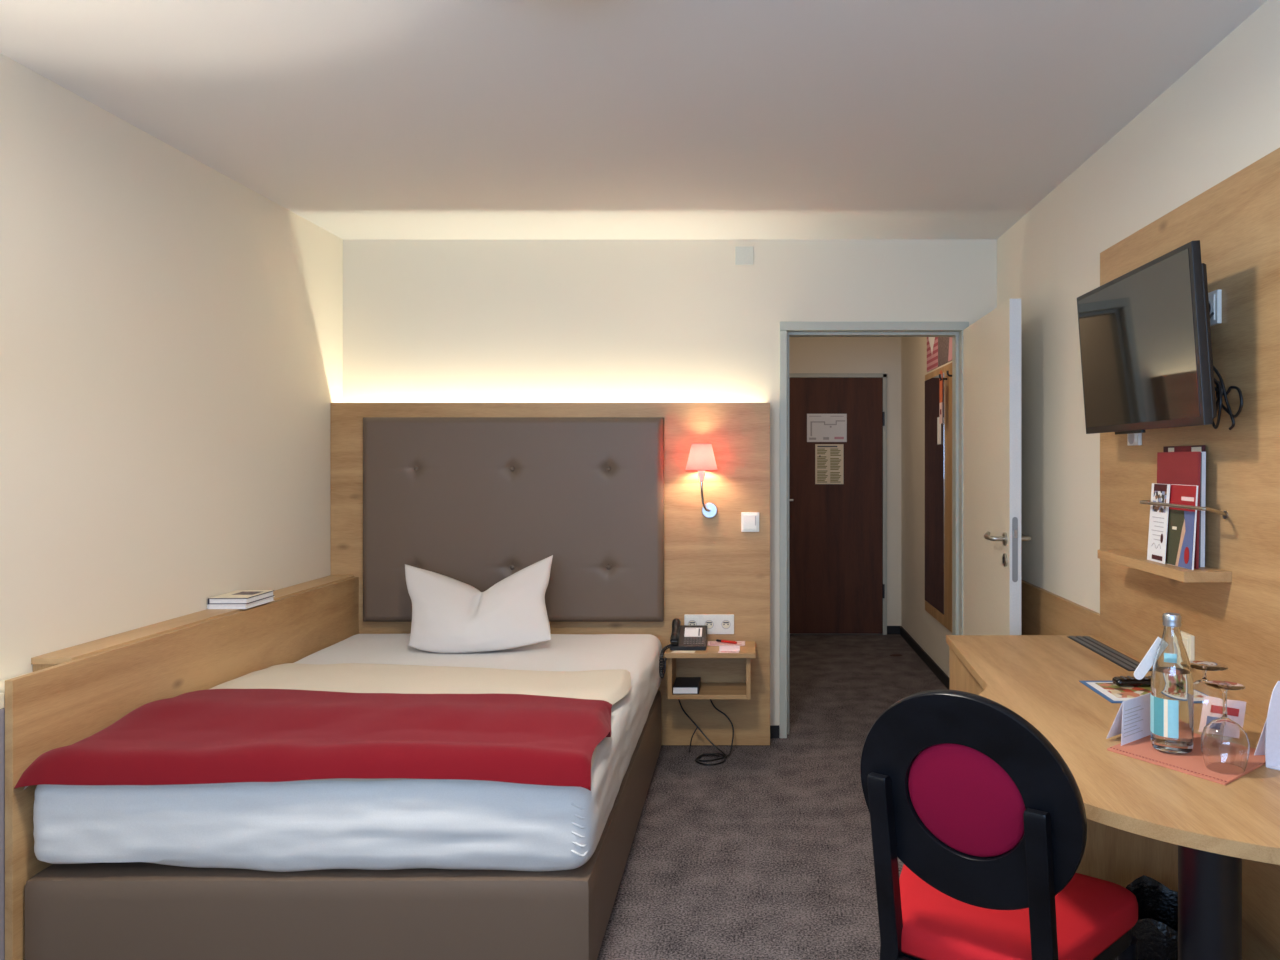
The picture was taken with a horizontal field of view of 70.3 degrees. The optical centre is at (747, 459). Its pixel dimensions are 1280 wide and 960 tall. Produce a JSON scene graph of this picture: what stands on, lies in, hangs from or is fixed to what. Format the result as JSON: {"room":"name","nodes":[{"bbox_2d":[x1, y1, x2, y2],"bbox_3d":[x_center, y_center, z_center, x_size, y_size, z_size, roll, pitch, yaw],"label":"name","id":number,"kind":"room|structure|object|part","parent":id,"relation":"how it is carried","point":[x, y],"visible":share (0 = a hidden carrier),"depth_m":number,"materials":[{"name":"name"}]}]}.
{"room":"hotel room","nodes":[
{"label":"hotel room","id":0,"kind":"room"},
{"bbox_2d":[0,53,342,680],"bbox_3d":[-2.035,0.140,1.615,0.100,2.440,5.830,0,0,0],"label":"wall","id":1,"kind":"structure","parent":0,"point":[171,331],"depth_m":2.94,"materials":[{"name":"paint"}]},
{"bbox_2d":[0,0,1266,239],"bbox_3d":[-0.383,-1.130,2.865,3.405,0.100,8.530,0,0,0],"label":"ceiling","id":2,"kind":"structure","parent":0,"point":[359,119],"depth_m":2.67,"materials":[{"name":"paint"}]},
{"bbox_2d":[343,240,996,737],"bbox_3d":[-0.383,0.140,4.470,3.205,2.440,0.120,0,0,0],"label":"wall","id":3,"kind":"structure","parent":0,"point":[425,321],"depth_m":4.41,"materials":[{"name":"paint"}]},
{"bbox_2d":[735,246,753,264],"bbox_3d":[-0.018,-1.000,4.406,0.089,0.089,0.008,0,0,0],"label":"plate","id":4,"kind":"object","parent":3,"relation":"attached to","point":[744,255],"visible":1,"depth_m":4.40,"materials":[{"name":"white plastic"}]},
{"bbox_2d":[770,725,778,737],"bbox_3d":[0.130,1.330,4.404,0.046,0.060,0.012,0,0,0],"label":"baseboard","id":5,"kind":"structure","parent":3,"relation":"attached to","point":[774,729],"depth_m":4.40,"materials":[{"name":"black plastic"}]},
{"bbox_2d":[780,322,968,737],"bbox_3d":[0.618,0.342,4.468,0.925,2.036,0.144,0,0,0],"label":"trim","id":6,"kind":"structure","parent":3,"relation":"attached to","point":[785,327],"depth_m":4.40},
{"bbox_2d":[963,299,1030,634],"bbox_3d":[1.053,0.356,3.964,0.173,1.983,0.863,0,0,0],"label":"door","id":7,"kind":"structure","parent":3,"relation":"in","point":[992,535],"depth_m":3.80,"materials":[{"name":"beige wood"}]},
{"bbox_3d":[0.995,0.310,3.661,0.057,0.030,0.140,0,0,0],"label":"handle","id":8,"kind":"part","parent":7,"relation":"part of","materials":[{"name":"metal"}]},
{"bbox_3d":[1.051,0.352,3.542,0.022,0.257,0.001,0,0,1],"label":"lock plate","id":9,"kind":"part","parent":7,"relation":"part of","materials":[{"name":"grey metal"}]},
{"bbox_3d":[1.109,0.310,3.658,0.060,0.030,0.140,0,0,0],"label":"handle","id":10,"kind":"part","parent":7,"relation":"part of","materials":[{"name":"metal"}]},
{"bbox_2d":[597,634,947,959],"bbox_3d":[-0.383,1.410,2.865,3.405,0.100,8.530,0,0,0],"label":"floor","id":11,"kind":"structure","parent":0,"point":[765,852],"depth_m":3.23,"materials":[{"name":"carpet"}]},
{"bbox_2d":[0,673,27,959],"bbox_3d":[-1.927,0.971,2.333,0.112,0.771,0.285,0,0,0],"label":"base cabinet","id":12,"kind":"object","parent":11,"relation":"on","point":[2,683],"visible":0.07,"depth_m":2.26,"materials":[{"name":"beige wood"}]},
{"bbox_2d":[5,577,358,959],"bbox_3d":[-1.859,0.955,3.268,0.021,0.802,2.012,0,0,0],"label":"panel","id":13,"kind":"object","parent":11,"relation":"on","point":[67,703],"visible":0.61,"depth_m":2.67,"materials":[{"name":"brown wood"}]},
{"bbox_2d":[31,575,353,671],"bbox_3d":[-1.927,0.952,3.382,0.114,0.809,1.784,0,0,0],"label":"wall ledge","id":14,"kind":"object","parent":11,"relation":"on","point":[40,662],"visible":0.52,"depth_m":2.87,"materials":[{"name":"brown wood"}]},
{"bbox_2d":[207,596,274,608],"bbox_3d":[-1.912,0.538,3.400,0.142,0.018,0.200,0,0,0],"label":"notebook","id":15,"kind":"object","parent":14,"relation":"on","point":[270,599],"visible":0.61,"depth_m":3.30,"materials":[{"name":"white paper"}]},
{"bbox_2d":[208,590,273,603],"bbox_3d":[-1.911,0.517,3.400,0.147,0.023,0.204,0,0,0],"label":"notebook","id":16,"kind":"object","parent":15,"relation":"on","point":[238,596],"visible":1,"depth_m":3.35,"materials":[{"name":"white paper"}]},
{"bbox_2d":[232,591,263,594],"bbox_3d":[-1.901,0.506,3.420,0.082,0.001,0.082,0,0,0],"label":"picture","id":17,"kind":"object","parent":16,"relation":"on","point":[239,592],"depth_m":3.41},
{"bbox_2d":[25,633,662,959],"bbox_3d":[-1.119,1.078,3.240,1.457,0.564,1.917,0,0,0],"label":"bed","id":18,"kind":"object","parent":11,"relation":"on","point":[411,869],"visible":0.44,"depth_m":2.29,"materials":[{"name":"white fabric"}]},
{"bbox_2d":[24,663,630,788],"bbox_3d":[-1.125,0.796,2.874,1.436,0.088,1.172,0,0,0],"label":"duvet","id":19,"kind":"object","parent":18,"relation":"on","point":[611,686],"visible":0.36,"depth_m":3.11,"materials":[{"name":"beige fabric"}]},
{"bbox_2d":[14,689,611,790],"bbox_3d":[-1.119,0.776,2.587,1.458,0.105,0.669,0,0,0],"label":"blanket","id":20,"kind":"object","parent":19,"relation":"on","point":[209,736],"visible":1,"depth_m":2.42,"materials":[{"name":"red fabric"}]},
{"bbox_2d":[405,555,552,652],"bbox_3d":[-1.177,0.614,3.863,0.700,0.376,0.339,0,0,0],"label":"pillow","id":21,"kind":"object","parent":18,"relation":"on","point":[450,615],"visible":1,"depth_m":3.79,"materials":[{"name":"white fabric"}]},
{"bbox_2d":[330,403,769,744],"bbox_3d":[-0.940,0.542,4.304,2.089,1.628,0.210,0,0,0],"label":"headboard","id":22,"kind":"object","parent":11,"relation":"on","point":[476,495],"visible":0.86,"depth_m":4.21,"materials":[{"name":"brown wood"}]},
{"bbox_2d":[686,443,717,517],"bbox_3d":[-0.216,0.099,4.191,0.155,0.352,0.167,0,0,0],"label":"wall lamp","id":23,"kind":"object","parent":22,"relation":"attached to","point":[701,458],"visible":1,"depth_m":4.14,"materials":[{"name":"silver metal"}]},
{"bbox_3d":[-0.216,-0.015,4.185,0.151,0.125,0.151,0,0,0],"label":"lamp shade","id":24,"kind":"part","parent":23,"relation":"part of","materials":[{"name":"white"}]},
{"bbox_3d":[-0.199,0.171,4.218,0.016,0.147,0.087,0,0,26],"label":"arm","id":25,"kind":"part","parent":23,"relation":"part of","materials":[{"name":"silver metal"}]},
{"bbox_3d":[-0.182,0.238,4.266,0.074,0.074,0.018,0,0,0],"label":"wall plate","id":26,"kind":"part","parent":23,"relation":"part of","materials":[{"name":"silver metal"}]},
{"bbox_2d":[684,614,733,633],"bbox_3d":[-0.185,0.776,4.267,0.232,0.090,0.014,0,0,0],"label":"wall socket","id":27,"kind":"object","parent":22,"relation":"attached to","point":[716,623],"visible":0.84,"depth_m":4.26,"materials":[{"name":"white plastic"}]},
{"bbox_2d":[664,641,755,698],"bbox_3d":[-0.169,0.968,4.137,0.406,0.216,0.274,0,0,0],"label":"shelf","id":28,"kind":"object","parent":22,"relation":"attached to","point":[708,690],"visible":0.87,"depth_m":4.04,"materials":[{"name":"brown wood"}]},
{"bbox_3d":[-0.352,0.979,4.160,0.020,0.195,0.229,0,0,0],"label":"panel","id":29,"kind":"part","parent":28,"relation":"part of","materials":[{"name":"brown wood"}]},
{"bbox_2d":[659,618,706,677],"bbox_3d":[-0.291,0.849,4.091,0.203,0.229,0.248,0,0,0],"label":"telephone","id":30,"kind":"object","parent":28,"relation":"on","point":[683,637],"visible":1,"depth_m":4.09,"materials":[{"name":"black plastic"}]},
{"bbox_3d":[-0.367,0.898,4.021,0.033,0.131,0.114,0,0,13],"label":"coiled cord","id":31,"kind":"part","parent":30,"relation":"part of","materials":[{"name":"black plastic"}]},
{"bbox_2d":[671,651,694,652],"bbox_3d":[-0.290,0.859,4.031,0.109,0.002,0.042,0,0,0],"label":"paper slip","id":32,"kind":"object","parent":28,"relation":"on","point":[673,651],"visible":1,"depth_m":4.01,"materials":[{"name":"beige paper"}]},
{"bbox_2d":[673,677,700,693],"bbox_3d":[-0.280,1.039,4.144,0.116,0.033,0.182,0,0,0],"label":"book","id":33,"kind":"object","parent":28,"relation":"on","point":[682,685],"visible":1,"depth_m":4.08,"materials":[{"name":"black paper"}]},
{"bbox_3d":[-0.175,1.066,4.160,0.334,0.020,0.229,0,0,0],"label":"shelf","id":34,"kind":"part","parent":28,"relation":"part of","materials":[{"name":"brown wood"}]},
{"bbox_3d":[-0.169,0.871,4.137,0.406,0.021,0.274,0,0,0],"label":"shelf","id":35,"kind":"part","parent":28,"relation":"part of","materials":[{"name":"brown wood"}]},
{"bbox_2d":[707,641,744,645],"bbox_3d":[-0.101,0.858,4.210,0.174,0.004,0.090,0,0,0],"label":"notepad","id":36,"kind":"object","parent":28,"relation":"on","point":[710,643],"visible":0.99,"depth_m":4.17,"materials":[{"name":"pink paper"}]},
{"bbox_2d":[710,643,741,644],"bbox_3d":[-0.104,0.856,4.207,0.148,0.001,0.064,0,0,0],"label":"print","id":37,"kind":"object","parent":36,"relation":"on","point":[710,643],"depth_m":4.18,"materials":[{"name":"white"}]},
{"bbox_2d":[716,639,736,643],"bbox_3d":[-0.102,0.849,4.209,0.114,0.013,0.013,0,0,30],"label":"pen","id":38,"kind":"object","parent":36,"relation":"on","point":[717,640],"visible":1,"depth_m":4.20,"materials":[{"name":"red plastic"}]},
{"bbox_2d":[718,646,739,652],"bbox_3d":[-0.085,0.849,4.034,0.096,0.022,0.048,0,0,0],"label":"note card","id":39,"kind":"object","parent":28,"relation":"on","point":[722,649],"visible":1,"depth_m":4.05,"materials":[{"name":"pink paper"}]},
{"bbox_3d":[0.002,0.979,4.160,0.020,0.195,0.229,0,0,0],"label":"panel","id":40,"kind":"part","parent":28,"relation":"part of","materials":[{"name":"brown wood"}]},
{"bbox_2d":[741,512,758,531],"bbox_3d":[0.011,0.294,4.266,0.086,0.093,0.016,0,0,0],"label":"light switch","id":41,"kind":"object","parent":22,"relation":"attached to","point":[749,520],"visible":1,"depth_m":4.26,"materials":[{"name":"white plastic"}]},
{"bbox_2d":[678,699,733,764],"bbox_3d":[-0.199,1.217,4.110,0.268,0.282,0.227,0,0,0],"label":"cable","id":42,"kind":"object","parent":11,"relation":"on","point":[712,754],"visible":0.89,"depth_m":4.16,"materials":[{"name":"black plastic"}]},
{"bbox_2d":[860,689,1137,959],"bbox_3d":[0.480,0.887,1.834,0.511,0.947,0.519,0,0,34],"label":"dining chair","id":43,"kind":"object","parent":11,"relation":"on","point":[985,819],"visible":1,"depth_m":1.65,"materials":[{"name":"black wood"}]},
{"bbox_3d":[0.265,0.979,1.729,0.038,0.763,0.083,0,0,36],"label":"leg","id":44,"kind":"part","parent":43,"relation":"part of","materials":[{"name":"black wood"}]},
{"bbox_3d":[0.398,0.975,1.657,0.264,0.036,0.020,0,0,36],"label":"rail","id":45,"kind":"part","parent":43,"relation":"part of","materials":[{"name":"black wood"}]},
{"bbox_3d":[0.395,0.616,1.635,0.424,0.404,0.087,0,0,36],"label":"backrest","id":46,"kind":"part","parent":43,"relation":"part of","materials":[{"name":"black wood"}]},
{"bbox_3d":[0.497,0.975,1.866,0.488,0.040,0.416,0,0,36],"label":"seat frame","id":47,"kind":"part","parent":43,"relation":"part of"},
{"bbox_3d":[0.496,0.922,1.866,0.511,0.066,0.436,0,0,36],"label":"seat","id":48,"kind":"part","parent":43,"relation":"part of","materials":[{"name":"red fabric"}]},
{"bbox_3d":[0.507,0.979,1.553,0.038,0.763,0.083,0,0,36],"label":"leg","id":49,"kind":"part","parent":43,"relation":"part of","materials":[{"name":"black wood"}]},
{"bbox_3d":[0.791,1.177,1.876,0.042,0.368,0.058,0,0,32],"label":"leg","id":50,"kind":"part","parent":43,"relation":"part of","materials":[{"name":"black wood"}]},
{"bbox_2d":[949,646,1177,891],"bbox_3d":[0.949,0.996,2.795,0.501,0.719,0.650,0,0,0],"label":"pedestal","id":51,"kind":"object","parent":11,"relation":"on","point":[1111,854],"visible":0.06,"depth_m":2.47,"materials":[{"name":"brown wood"}]},
{"bbox_3d":[0.707,0.996,2.795,0.018,0.719,0.650,0,0,0],"label":"panel","id":52,"kind":"part","parent":51,"relation":"part of","materials":[{"name":"brown wood"}]},
{"bbox_3d":[0.958,0.996,2.479,0.483,0.719,0.018,0,0,0],"label":"panel","id":53,"kind":"part","parent":51,"relation":"part of","materials":[{"name":"brown wood"}]},
{"bbox_2d":[946,635,1279,959],"bbox_3d":[0.840,0.983,2.251,0.719,0.754,1.772,0,0,0],"label":"desk","id":54,"kind":"object","parent":11,"relation":"on","point":[1214,826],"visible":0.66,"depth_m":1.74,"materials":[{"name":"brown wood"}]},
{"bbox_2d":[1079,681,1150,702],"bbox_3d":[1.052,0.608,2.368,0.280,0.002,0.224,0,0,0],"label":"leaflet","id":55,"kind":"object","parent":54,"relation":"on","point":[1108,690],"visible":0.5,"depth_m":2.37,"materials":[{"name":"white paper"}]},
{"bbox_2d":[1096,683,1150,697],"bbox_3d":[1.058,0.607,2.376,0.225,0.001,0.152,0,0,0],"label":"food picture","id":56,"kind":"object","parent":55,"relation":"on","point":[1112,690],"depth_m":2.37},
{"bbox_2d":[1112,676,1150,686],"bbox_3d":[1.075,0.595,2.421,0.180,0.023,0.046,0,0,0],"label":"remote control","id":57,"kind":"object","parent":55,"relation":"on","point":[1122,681],"visible":0.47,"depth_m":2.40,"materials":[{"name":"black plastic"}]},
{"bbox_2d":[1107,735,1264,784],"bbox_3d":[0.923,0.607,1.870,0.279,0.005,0.246,0,0,-40],"label":"napkin","id":58,"kind":"object","parent":54,"relation":"on","point":[1192,763],"visible":0.6,"depth_m":1.82,"materials":[{"name":"fabric"}]},
{"bbox_2d":[1106,693,1150,745],"bbox_3d":[0.843,0.562,1.976,0.170,0.086,0.046,0,0,-38],"label":"tent card","id":59,"kind":"object","parent":58,"relation":"on","point":[1132,720],"visible":0.96,"depth_m":1.95,"materials":[{"name":"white paper"}]},
{"bbox_2d":[1124,705,1143,736],"bbox_3d":[0.834,0.564,1.946,0.092,0.052,0.008,0,0,-38],"label":"print","id":60,"kind":"object","parent":59,"relation":"attached to","point":[1133,714],"depth_m":1.95},
{"bbox_2d":[1134,613,1193,753],"bbox_3d":[0.877,0.463,1.882,0.103,0.284,0.082,0,0,-15],"label":"water bottle","id":61,"kind":"object","parent":58,"relation":"on","point":[1172,688],"visible":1,"depth_m":1.86,"materials":[{"name":"clear glass"}]},
{"bbox_3d":[0.888,0.471,1.885,0.082,0.268,0.082,0,0,0],"label":"glass","id":62,"kind":"part","parent":61,"relation":"part of","materials":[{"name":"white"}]},
{"bbox_2d":[1190,661,1227,744],"bbox_3d":[0.982,0.523,1.936,0.090,0.163,0.090,0,0,0],"label":"wine glass","id":63,"kind":"object","parent":58,"relation":"on","point":[1208,701],"visible":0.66,"depth_m":1.91,"materials":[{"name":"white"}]},
{"bbox_2d":[1193,677,1222,744],"bbox_3d":[0.982,0.536,1.936,0.081,0.138,0.081,0,0,0],"label":"bowl","id":64,"kind":"object","parent":63,"relation":"on","point":[1208,701],"depth_m":1.91,"materials":[{"name":"clear glass"}]},
{"bbox_3d":[0.982,0.454,1.936,0.090,0.025,0.090,0,0,0],"label":"stem and foot","id":65,"kind":"part","parent":63,"relation":"part of","materials":[{"name":"clear glass"}]},
{"bbox_2d":[1201,681,1249,773],"bbox_3d":[0.937,0.523,1.768,0.085,0.163,0.085,0,0,0],"label":"wine glass","id":66,"kind":"object","parent":58,"relation":"on","point":[1225,745],"visible":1,"depth_m":1.74,"materials":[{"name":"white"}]},
{"bbox_3d":[0.937,0.470,1.768,0.070,0.057,0.070,0,0,0],"label":"stem and foot","id":67,"kind":"part","parent":66,"relation":"part of","materials":[{"name":"clear glass"}]},
{"bbox_2d":[1201,714,1249,773],"bbox_3d":[0.937,0.552,1.768,0.085,0.106,0.085,0,0,0],"label":"bowl","id":68,"kind":"object","parent":66,"relation":"on","point":[1225,745],"depth_m":1.74,"materials":[{"name":"clear glass"}]},
{"bbox_2d":[1226,699,1245,727],"bbox_3d":[1.049,0.568,1.990,0.088,0.075,0.044,0,0,40],"label":"card","id":69,"kind":"object","parent":58,"relation":"on","point":[1236,709],"visible":0.21,"depth_m":1.97,"materials":[{"name":"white paper"}]},
{"bbox_3d":[0.905,0.998,1.765,0.150,0.724,0.150,0,0,0],"label":"column leg","id":70,"kind":"part","parent":54,"relation":"part of","materials":[{"name":"black metal"}]},
{"bbox_2d":[1254,681,1279,769],"bbox_3d":[1.096,0.527,1.808,0.138,0.165,0.119,0,0,0],"label":"menu stand","id":71,"kind":"object","parent":54,"relation":"on","point":[1268,745],"visible":1,"depth_m":1.79,"materials":[{"name":"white paper"}]},
{"bbox_2d":[1114,875,1177,959],"bbox_3d":[0.985,1.196,2.121,0.258,0.325,0.261,0,0,0],"label":"waste bin","id":72,"kind":"object","parent":11,"relation":"on","point":[1155,929],"visible":0.29,"depth_m":2.21,"materials":[{"name":"black plastic"}]},
{"bbox_2d":[789,337,900,625],"bbox_3d":[0.628,0.140,7.080,1.137,2.440,0.100,0,0,0],"label":"wall","id":73,"kind":"structure","parent":0,"point":[806,354],"depth_m":7.03,"materials":[{"name":"paint"}]},
{"bbox_2d":[789,378,884,633],"bbox_3d":[0.625,0.356,6.984,0.871,1.992,0.088,0,0,0],"label":"door","id":74,"kind":"structure","parent":73,"relation":"in","point":[836,586],"depth_m":7.00,"materials":[{"name":"wood"}]},
{"bbox_2d":[807,414,846,441],"bbox_3d":[0.614,-0.250,7.000,0.309,0.220,0.002,0,0,0],"label":"fire escape","id":75,"kind":"object","parent":74,"relation":"attached to","point":[820,427],"visible":1,"depth_m":7.00,"materials":[{"name":"white paper"}]},
{"bbox_2d":[815,444,843,483],"bbox_3d":[0.633,0.033,7.000,0.220,0.311,0.002,0,0,0],"label":"notice","id":76,"kind":"object","parent":74,"relation":"attached to","point":[829,458],"visible":1,"depth_m":7.00,"materials":[{"name":"beige paper"}]},
{"bbox_2d":[817,449,840,480],"bbox_3d":[0.632,0.043,7.000,0.187,0.263,0.001,0,0,0],"label":"print","id":77,"kind":"object","parent":76,"relation":"attached to","point":[828,460],"depth_m":7.00,"materials":[{"name":"beige paper"}]},
{"bbox_2d":[789,373,886,634],"bbox_3d":[0.619,0.343,7.014,0.925,2.034,0.029,0,0,0],"label":"trim","id":78,"kind":"structure","parent":73,"relation":"attached to","point":[791,375],"depth_m":7.00,"materials":[{"name":"grey metal"}]},
{"bbox_2d":[887,626,899,633],"bbox_3d":[1.135,1.327,7.024,0.100,0.065,0.012,0,0,0],"label":"baseboard","id":79,"kind":"structure","parent":73,"relation":"attached to","point":[890,629],"depth_m":7.02,"materials":[{"name":"black"}]},
{"bbox_2d":[901,0,1279,676],"bbox_3d":[1.258,0.140,2.915,0.123,2.440,8.430,0,0,0],"label":"wall","id":80,"kind":"structure","parent":0,"point":[1221,116],"depth_m":3.35,"materials":[{"name":"paint"}]},
{"bbox_2d":[900,626,948,689],"bbox_3d":[1.191,1.327,5.780,0.012,0.065,2.500,0,0,0],"label":"baseboard","id":81,"kind":"structure","parent":80,"relation":"attached to","point":[921,653],"depth_m":5.99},
{"bbox_2d":[925,363,951,632],"bbox_3d":[1.163,0.217,5.475,0.068,1.565,1.050,0,0,0],"label":"mirror","id":82,"kind":"object","parent":80,"relation":"attached to","point":[938,457],"visible":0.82,"depth_m":5.52,"materials":[{"name":"brown wood"}]},
{"bbox_2d":[925,373,943,614],"bbox_3d":[1.177,0.203,5.692,0.004,1.455,0.585,0,0,0],"label":"mirror glass","id":83,"kind":"object","parent":82,"relation":"attached to","point":[934,452],"depth_m":5.67,"materials":[{"name":"brown"}]},
{"bbox_2d":[937,417,940,443],"bbox_3d":[1.158,-0.177,5.450,0.002,0.165,0.100,0,0,0],"label":"tag","id":84,"kind":"object","parent":82,"relation":"hanging from","point":[938,424],"visible":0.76,"depth_m":5.47,"materials":[{"name":"paper"}]},
{"bbox_2d":[939,370,942,423],"bbox_3d":[1.142,-0.373,5.330,0.003,0.317,0.088,0,0,0],"label":"hanger","id":85,"kind":"object","parent":82,"relation":"hanging from","point":[940,382],"visible":1,"depth_m":5.34,"materials":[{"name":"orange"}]},
{"bbox_2d":[927,337,951,371],"bbox_3d":[1.194,-0.812,5.550,0.006,0.455,0.900,0,0,0],"label":"poster","id":86,"kind":"object","parent":80,"relation":"attached to","point":[939,349],"visible":0.37,"depth_m":5.64,"materials":[{"name":"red paper"}]},
{"bbox_2d":[1021,579,1099,638],"bbox_3d":[1.210,0.944,3.728,0.018,0.824,1.314,0,0,0],"label":"wall panel","id":87,"kind":"object","parent":80,"relation":"attached to","point":[1043,612],"visible":0.16,"depth_m":3.55,"materials":[{"name":"brown wood"}]},
{"bbox_2d":[1100,148,1279,959],"bbox_3d":[1.210,0.325,1.235,0.020,2.062,3.670,0,0,0],"label":"wall panel","id":88,"kind":"object","parent":80,"relation":"attached to","point":[1235,625],"visible":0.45,"depth_m":2.23,"materials":[{"name":"brown wood"}]},
{"bbox_2d":[1127,433,1141,445],"bbox_3d":[1.191,-0.070,2.780,0.017,0.050,0.080,0,0,0],"label":"wall socket","id":89,"kind":"object","parent":88,"relation":"attached to","point":[1133,439],"visible":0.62,"depth_m":2.76,"materials":[{"name":"white plastic"}]},
{"bbox_2d":[1077,240,1216,434],"bbox_3d":[1.113,-0.291,2.451,0.173,0.436,0.730,0,0,0],"label":"television","id":90,"kind":"object","parent":88,"relation":"attached to","point":[1145,332],"visible":1,"depth_m":2.33,"materials":[{"name":"black plastic"}]},
{"bbox_2d":[1098,550,1231,582],"bbox_3d":[1.140,0.290,2.508,0.119,0.027,0.554,0,0,0],"label":"wall shelf","id":91,"kind":"object","parent":88,"relation":"attached to","point":[1136,559],"visible":0.96,"depth_m":2.34,"materials":[{"name":"brown wood"}]},
{"bbox_2d":[1147,483,1169,563],"bbox_3d":[1.116,0.171,2.447,0.016,0.212,0.106,0,0,0],"label":"leaflet","id":92,"kind":"object","parent":91,"relation":"on","point":[1158,522],"visible":1,"depth_m":2.44,"materials":[{"name":"white paper"}]},
{"bbox_2d":[1151,516,1163,540],"bbox_3d":[1.113,0.187,2.447,0.004,0.062,0.070,0,0,0],"label":"print","id":93,"kind":"object","parent":92,"relation":"attached to","point":[1157,522],"depth_m":2.45},
{"bbox_2d":[1153,484,1166,512],"bbox_3d":[1.119,0.104,2.446,0.005,0.076,0.076,0,0,0],"label":"photo","id":94,"kind":"object","parent":92,"relation":"attached to","point":[1159,490],"depth_m":2.44},
{"bbox_2d":[1157,452,1200,568],"bbox_3d":[1.144,0.128,2.400,0.012,0.298,0.230,0,0,0],"label":"brochure","id":95,"kind":"object","parent":91,"relation":"on","point":[1179,468],"visible":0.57,"depth_m":2.37,"materials":[{"name":"red paper"}]},
{"bbox_2d":[1167,484,1197,569],"bbox_3d":[1.123,0.171,2.331,0.018,0.212,0.138,0,0,0],"label":"brochure","id":96,"kind":"object","parent":91,"relation":"on","point":[1182,522],"visible":1,"depth_m":2.32,"materials":[{"name":"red paper"}]},
{"bbox_2d":[1167,509,1194,564],"bbox_3d":[1.120,0.203,2.331,0.009,0.145,0.136,0,0,0],"label":"picture","id":97,"kind":"object","parent":96,"relation":"attached to","point":[1181,530],"depth_m":2.32},
{"bbox_2d":[1163,445,1204,451],"bbox_3d":[1.188,0.119,2.455,0.009,0.315,0.220,0,0,0],"label":"brochure","id":98,"kind":"object","parent":91,"relation":"on","point":[1197,448],"visible":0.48,"depth_m":2.44,"materials":[{"name":"red paper"}]},
{"bbox_2d":[1199,452,1201,567],"bbox_3d":[1.158,0.129,2.422,0.014,0.296,0.225,0,0,0],"label":"brochure","id":99,"kind":"object","parent":91,"relation":"on","point":[1201,452],"visible":0.07,"depth_m":2.31,"materials":[{"name":"paper"}]},
{"bbox_2d":[1200,452,1205,566],"bbox_3d":[1.175,0.128,2.438,0.016,0.298,0.225,0,0,0],"label":"brochure","id":100,"kind":"object","parent":91,"relation":"on","point":[1203,483],"visible":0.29,"depth_m":2.33,"materials":[{"name":"white paper"}]},
{"bbox_2d":[1140,500,1228,518],"bbox_3d":[1.148,0.128,2.398,0.109,0.042,0.455,0,0,0],"label":"rail","id":101,"kind":"object","parent":88,"relation":"attached to","point":[1224,514],"visible":0.85,"depth_m":2.26,"materials":[{"name":"metal"}]},
{"bbox_2d":[1180,630,1194,660],"bbox_3d":[1.191,0.516,2.458,0.017,0.088,0.084,0,0,0],"label":"wall socket","id":102,"kind":"object","parent":88,"relation":"attached to","point":[1188,639],"visible":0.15,"depth_m":2.42,"materials":[{"name":"beige plastic"}]},
{"bbox_2d":[1208,289,1221,325],"bbox_3d":[1.175,-0.389,2.320,0.050,0.086,0.084,0,0,0],"label":"wall socket","id":103,"kind":"object","parent":88,"relation":"attached to","point":[1215,297],"visible":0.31,"depth_m":2.29,"materials":[{"name":"white plastic"}]},
{"bbox_2d":[1210,312,1242,429],"bbox_3d":[1.153,-0.228,2.216,0.059,0.311,0.184,0,0,9],"label":"power cable","id":104,"kind":"object","parent":103,"relation":"attached to","point":[1220,389],"visible":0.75,"depth_m":2.18,"materials":[{"name":"black plastic"}]}
]}

